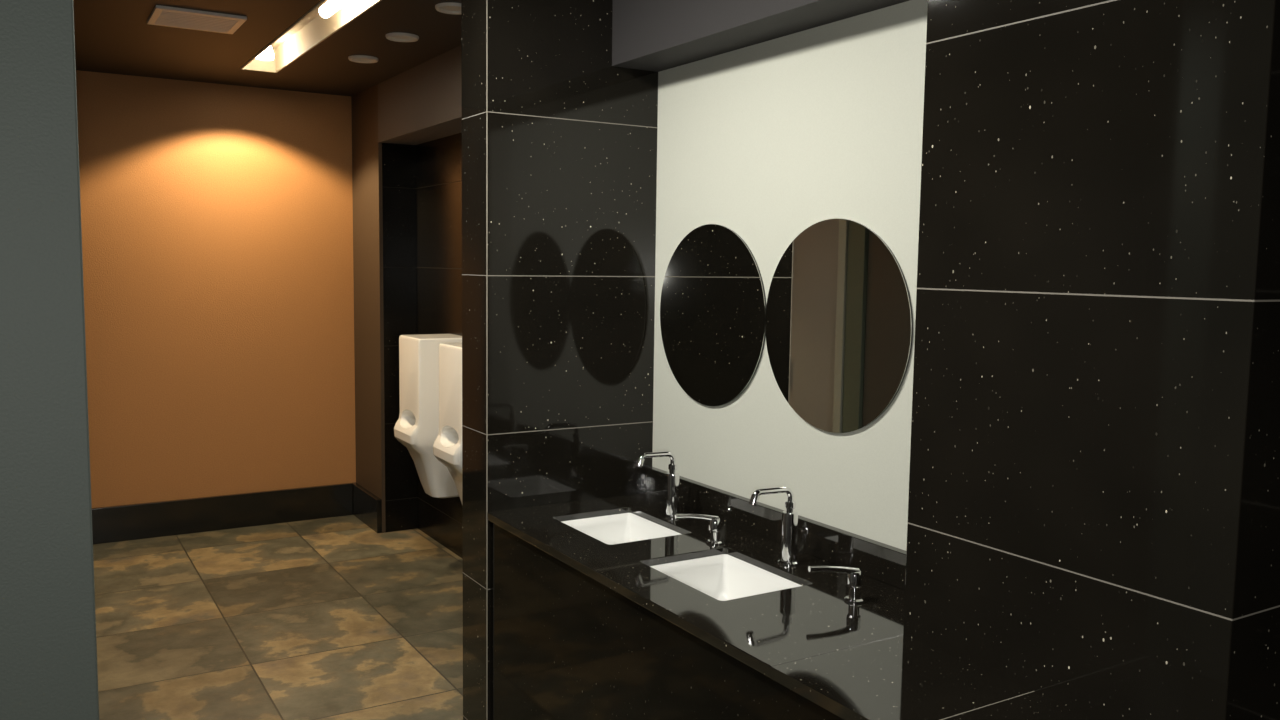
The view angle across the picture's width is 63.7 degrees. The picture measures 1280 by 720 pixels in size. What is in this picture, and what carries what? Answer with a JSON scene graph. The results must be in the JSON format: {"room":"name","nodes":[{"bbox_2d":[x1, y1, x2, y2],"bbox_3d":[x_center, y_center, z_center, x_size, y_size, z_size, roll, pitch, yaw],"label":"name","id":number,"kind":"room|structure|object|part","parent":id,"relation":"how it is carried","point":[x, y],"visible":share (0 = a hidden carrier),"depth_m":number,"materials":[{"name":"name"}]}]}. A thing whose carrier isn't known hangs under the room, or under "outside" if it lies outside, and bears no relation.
{"room":"public restroom","nodes":[
{"label":"public restroom","id":0,"kind":"room"},
{"bbox_2d":[0,0,98,719],"bbox_3d":[-1.470,0.175,1.074,1.580,2.510,0.120,-2,6,-31],"label":"wall","id":1,"kind":"structure","parent":0,"point":[49,670],"depth_m":1.39,"materials":[{"name":"grey paint"}]},
{"bbox_2d":[76,70,355,507],"bbox_3d":[-2.643,-0.274,5.707,2.090,2.510,0.100,-2,6,-31],"label":"wall","id":2,"kind":"structure","parent":0,"point":[217,219],"depth_m":5.79,"materials":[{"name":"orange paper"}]},
{"bbox_2d":[92,483,352,543],"bbox_3d":[-2.638,0.884,5.753,2.062,0.195,0.028,-2,6,-31],"label":"baseboard","id":3,"kind":"structure","parent":2,"relation":"attached to","point":[110,524],"depth_m":5.88,"materials":[{"name":"black"}]},
{"bbox_2d":[73,0,460,95],"bbox_3d":[-0.860,-1.224,2.113,3.800,0.100,7.900,-2,6,-31],"label":"ceiling","id":4,"kind":"structure","parent":0,"point":[112,36],"depth_m":4.62,"materials":[{"name":"black paint"}]},
{"bbox_2d":[147,5,246,33],"bbox_3d":[-1.793,-1.372,4.162,0.330,0.012,0.320,-2,6,-31],"label":"ceiling vent","id":5,"kind":"object","parent":4,"relation":"in","point":[167,16],"visible":1,"depth_m":4.14,"materials":[{"name":"white plastic"}]},
{"bbox_2d":[240,0,381,72],"bbox_3d":[-1.245,-1.422,4.103,0.180,0.126,2.720,-2,6,-31],"label":"ceiling light","id":6,"kind":"object","parent":4,"relation":"attached to","point":[327,17],"visible":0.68,"depth_m":4.64,"materials":[{"name":"beige paint"}]},
{"bbox_2d":[348,55,377,62],"bbox_3d":[-1.322,-1.437,4.923,0.140,0.012,0.140,-2,6,-31],"label":"recessed light","id":7,"kind":"object","parent":4,"relation":"in","point":[354,58],"visible":1,"depth_m":4.91,"materials":[{"name":"white plastic"}]},
{"bbox_2d":[386,32,418,41],"bbox_3d":[-1.022,-1.387,4.429,0.140,0.012,0.140,-2,6,-31],"label":"recessed light","id":8,"kind":"object","parent":4,"relation":"in","point":[398,37],"visible":1,"depth_m":4.43,"materials":[{"name":"white plastic"}]},
{"bbox_2d":[435,2,460,14],"bbox_3d":[-0.707,-1.334,3.910,0.140,0.012,0.140,-2,6,-31],"label":"recessed light","id":9,"kind":"object","parent":4,"relation":"in","point":[448,7],"visible":0.65,"depth_m":3.90,"materials":[{"name":"white plastic"}]},
{"bbox_2d":[93,515,462,719],"bbox_3d":[-0.896,1.374,2.356,3.800,0.100,7.900,-2,6,-31],"label":"floor","id":10,"kind":"structure","parent":0,"point":[332,618],"depth_m":4.39,"materials":[{"name":"tile"}]},
{"bbox_2d":[461,0,657,719],"bbox_3d":[-0.049,-0.003,3.189,0.990,2.510,0.186,-2,6,-31],"label":"wall partition","id":11,"kind":"structure","parent":10,"relation":"on","point":[572,133],"depth_m":2.95,"materials":[{"name":"black tile"}]},
{"bbox_2d":[378,45,461,144],"bbox_3d":[-0.613,-1.236,4.502,0.210,0.315,2.847,-2,6,-31],"label":"soffit","id":12,"kind":"object","parent":11,"relation":"attached to","point":[422,103],"depth_m":5.09,"materials":[{"name":"grey paint"}]},
{"bbox_2d":[486,0,487,719],"bbox_3d":[-0.424,0.024,2.854,0.002,2.510,0.002,-2,6,-31],"label":"trim","id":13,"kind":"structure","parent":11,"relation":"attached to","point":[486,0],"depth_m":2.85,"materials":[{"name":"silver tile"}]},
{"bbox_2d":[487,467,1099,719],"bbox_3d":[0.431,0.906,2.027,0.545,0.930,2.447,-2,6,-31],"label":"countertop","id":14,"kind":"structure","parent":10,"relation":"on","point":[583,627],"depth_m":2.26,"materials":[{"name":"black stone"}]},
{"bbox_2d":[561,513,680,544],"bbox_3d":[-0.054,0.524,2.784,0.306,0.129,0.378,-2,6,-31],"label":"undermount sink","id":15,"kind":"object","parent":14,"relation":"in","point":[624,527],"visible":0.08,"depth_m":2.93,"materials":[{"name":"white ceramic"}]},
{"bbox_2d":[636,451,722,544],"bbox_3d":[0.094,0.357,2.715,0.144,0.187,0.334,-1,6,-19],"label":"faucet","id":16,"kind":"object","parent":14,"relation":"on","point":[672,477],"visible":1,"depth_m":2.84,"materials":[{"name":"silver metal"}]},
{"bbox_3d":[0.047,0.275,2.829,0.119,0.047,0.014,-2,6,-31],"label":"spout","id":17,"kind":"part","parent":16,"relation":"part of","materials":[{"name":"silver metal"}]},
{"bbox_3d":[0.143,0.397,2.587,0.113,0.027,0.016,-1,6,-14],"label":"lever","id":18,"kind":"part","parent":16,"relation":"part of","materials":[{"name":"silver metal"}]},
{"bbox_3d":[0.188,0.459,2.602,0.042,0.007,0.042,-2,6,-31],"label":"handle","id":19,"kind":"part","parent":16,"relation":"part of","materials":[{"name":"silver metal"}]},
{"bbox_3d":[0.189,0.429,2.599,0.030,0.060,0.030,-2,6,-31],"label":"handle stem","id":20,"kind":"part","parent":16,"relation":"part of","materials":[{"name":"silver metal"}]},
{"bbox_2d":[650,554,801,600],"bbox_3d":[0.191,0.566,2.368,0.306,0.129,0.386,-2,6,-31],"label":"undermount sink","id":21,"kind":"object","parent":14,"relation":"in","point":[723,577],"visible":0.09,"depth_m":2.51,"materials":[{"name":"white ceramic"}]},
{"bbox_2d":[749,487,863,603],"bbox_3d":[0.356,0.401,2.282,0.144,0.187,0.334,-1,6,-19],"label":"faucet","id":22,"kind":"object","parent":14,"relation":"on","point":[790,516],"visible":1,"depth_m":2.41,"materials":[{"name":"silver metal"}]},
{"bbox_3d":[0.310,0.319,2.396,0.119,0.047,0.014,-2,6,-31],"label":"spout","id":23,"kind":"part","parent":22,"relation":"part of","materials":[{"name":"silver metal"}]},
{"bbox_3d":[0.406,0.441,2.155,0.113,0.027,0.016,-1,6,-14],"label":"lever","id":24,"kind":"part","parent":22,"relation":"part of","materials":[{"name":"silver metal"}]},
{"bbox_3d":[0.451,0.503,2.170,0.042,0.007,0.042,-2,6,-31],"label":"handle","id":25,"kind":"part","parent":22,"relation":"part of","materials":[{"name":"silver metal"}]},
{"bbox_3d":[0.452,0.473,2.167,0.030,0.060,0.030,-2,6,-31],"label":"handle stem","id":26,"kind":"part","parent":22,"relation":"part of","materials":[{"name":"silver metal"}]},
{"bbox_2d":[351,84,385,532],"bbox_3d":[-1.606,-0.290,6.030,0.020,2.510,0.620,-2,6,-31],"label":"wall","id":27,"kind":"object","parent":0,"point":[366,148],"depth_m":5.93,"materials":[{"name":"brown paint"}]},
{"bbox_2d":[352,482,381,532],"bbox_3d":[-1.617,0.868,6.083,0.028,0.195,0.520,-2,6,-31],"label":"baseboard","id":28,"kind":"structure","parent":27,"relation":"attached to","point":[367,507],"depth_m":6.01,"materials":[{"name":"black"}]},
{"bbox_2d":[382,143,417,531],"bbox_3d":[-1.452,-0.296,6.123,0.340,2.510,0.620,-2,6,-31],"label":"wall column","id":29,"kind":"structure","parent":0,"point":[398,160],"depth_m":5.82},
{"bbox_2d":[415,133,462,558],"bbox_3d":[-0.474,-0.149,4.697,0.150,2.510,2.847,-2,6,-31],"label":"wall","id":30,"kind":"structure","parent":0,"point":[438,162],"depth_m":5.53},
{"bbox_2d":[394,334,461,497],"bbox_3d":[-1.064,0.290,5.256,0.313,0.824,0.310,-2,6,-31],"label":"urinal","id":31,"kind":"object","parent":30,"relation":"attached to","point":[416,428],"visible":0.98,"depth_m":5.12,"materials":[{"name":"white ceramic"}]},
{"bbox_2d":[433,343,461,502],"bbox_3d":[-0.764,0.341,4.762,0.313,0.824,0.310,-2,6,-31],"label":"urinal","id":32,"kind":"object","parent":30,"relation":"attached to","point":[447,447],"visible":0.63,"depth_m":4.69,"materials":[{"name":"white ceramic"}]},
{"bbox_2d":[652,0,927,550],"bbox_3d":[0.434,0.056,2.630,0.145,2.510,1.276,-2,6,-31],"label":"wall","id":33,"kind":"structure","parent":0,"point":[766,142],"depth_m":2.55,"materials":[{"name":"white paint"}]},
{"bbox_2d":[660,224,765,405],"bbox_3d":[0.194,-0.124,2.868,0.008,0.505,0.505,-2,6,-31],"label":"round mirror","id":34,"kind":"object","parent":33,"relation":"attached to","point":[713,302],"visible":1,"depth_m":2.85,"materials":[{"name":"grey mirror"}]},
{"bbox_2d":[646,467,905,589],"bbox_3d":[0.358,0.423,2.620,0.023,0.080,1.276,-2,6,-31],"label":"backsplash","id":35,"kind":"structure","parent":33,"relation":"attached to","point":[885,563],"depth_m":2.54,"materials":[{"name":"black stone"}]},
{"bbox_2d":[765,219,912,432],"bbox_3d":[0.456,-0.080,2.436,0.008,0.505,0.505,-2,6,-31],"label":"round mirror","id":36,"kind":"object","parent":33,"relation":"attached to","point":[839,316],"visible":1,"depth_m":2.41,"materials":[{"name":"grey mirror"}]},
{"bbox_2d":[903,0,1279,719],"bbox_3d":[1.040,0.133,1.897,0.872,2.510,0.611,-2,6,-31],"label":"wall","id":37,"kind":"structure","parent":0,"point":[1093,527],"depth_m":1.58,"materials":[{"name":"black tile"}]},
{"bbox_2d":[612,0,909,71],"bbox_3d":[0.320,-0.992,2.453,0.158,0.393,1.276,-2,6,-31],"label":"soffit","id":38,"kind":"object","parent":37,"relation":"attached to","point":[649,35],"depth_m":2.62,"materials":[{"name":"grey paint"}]}
]}

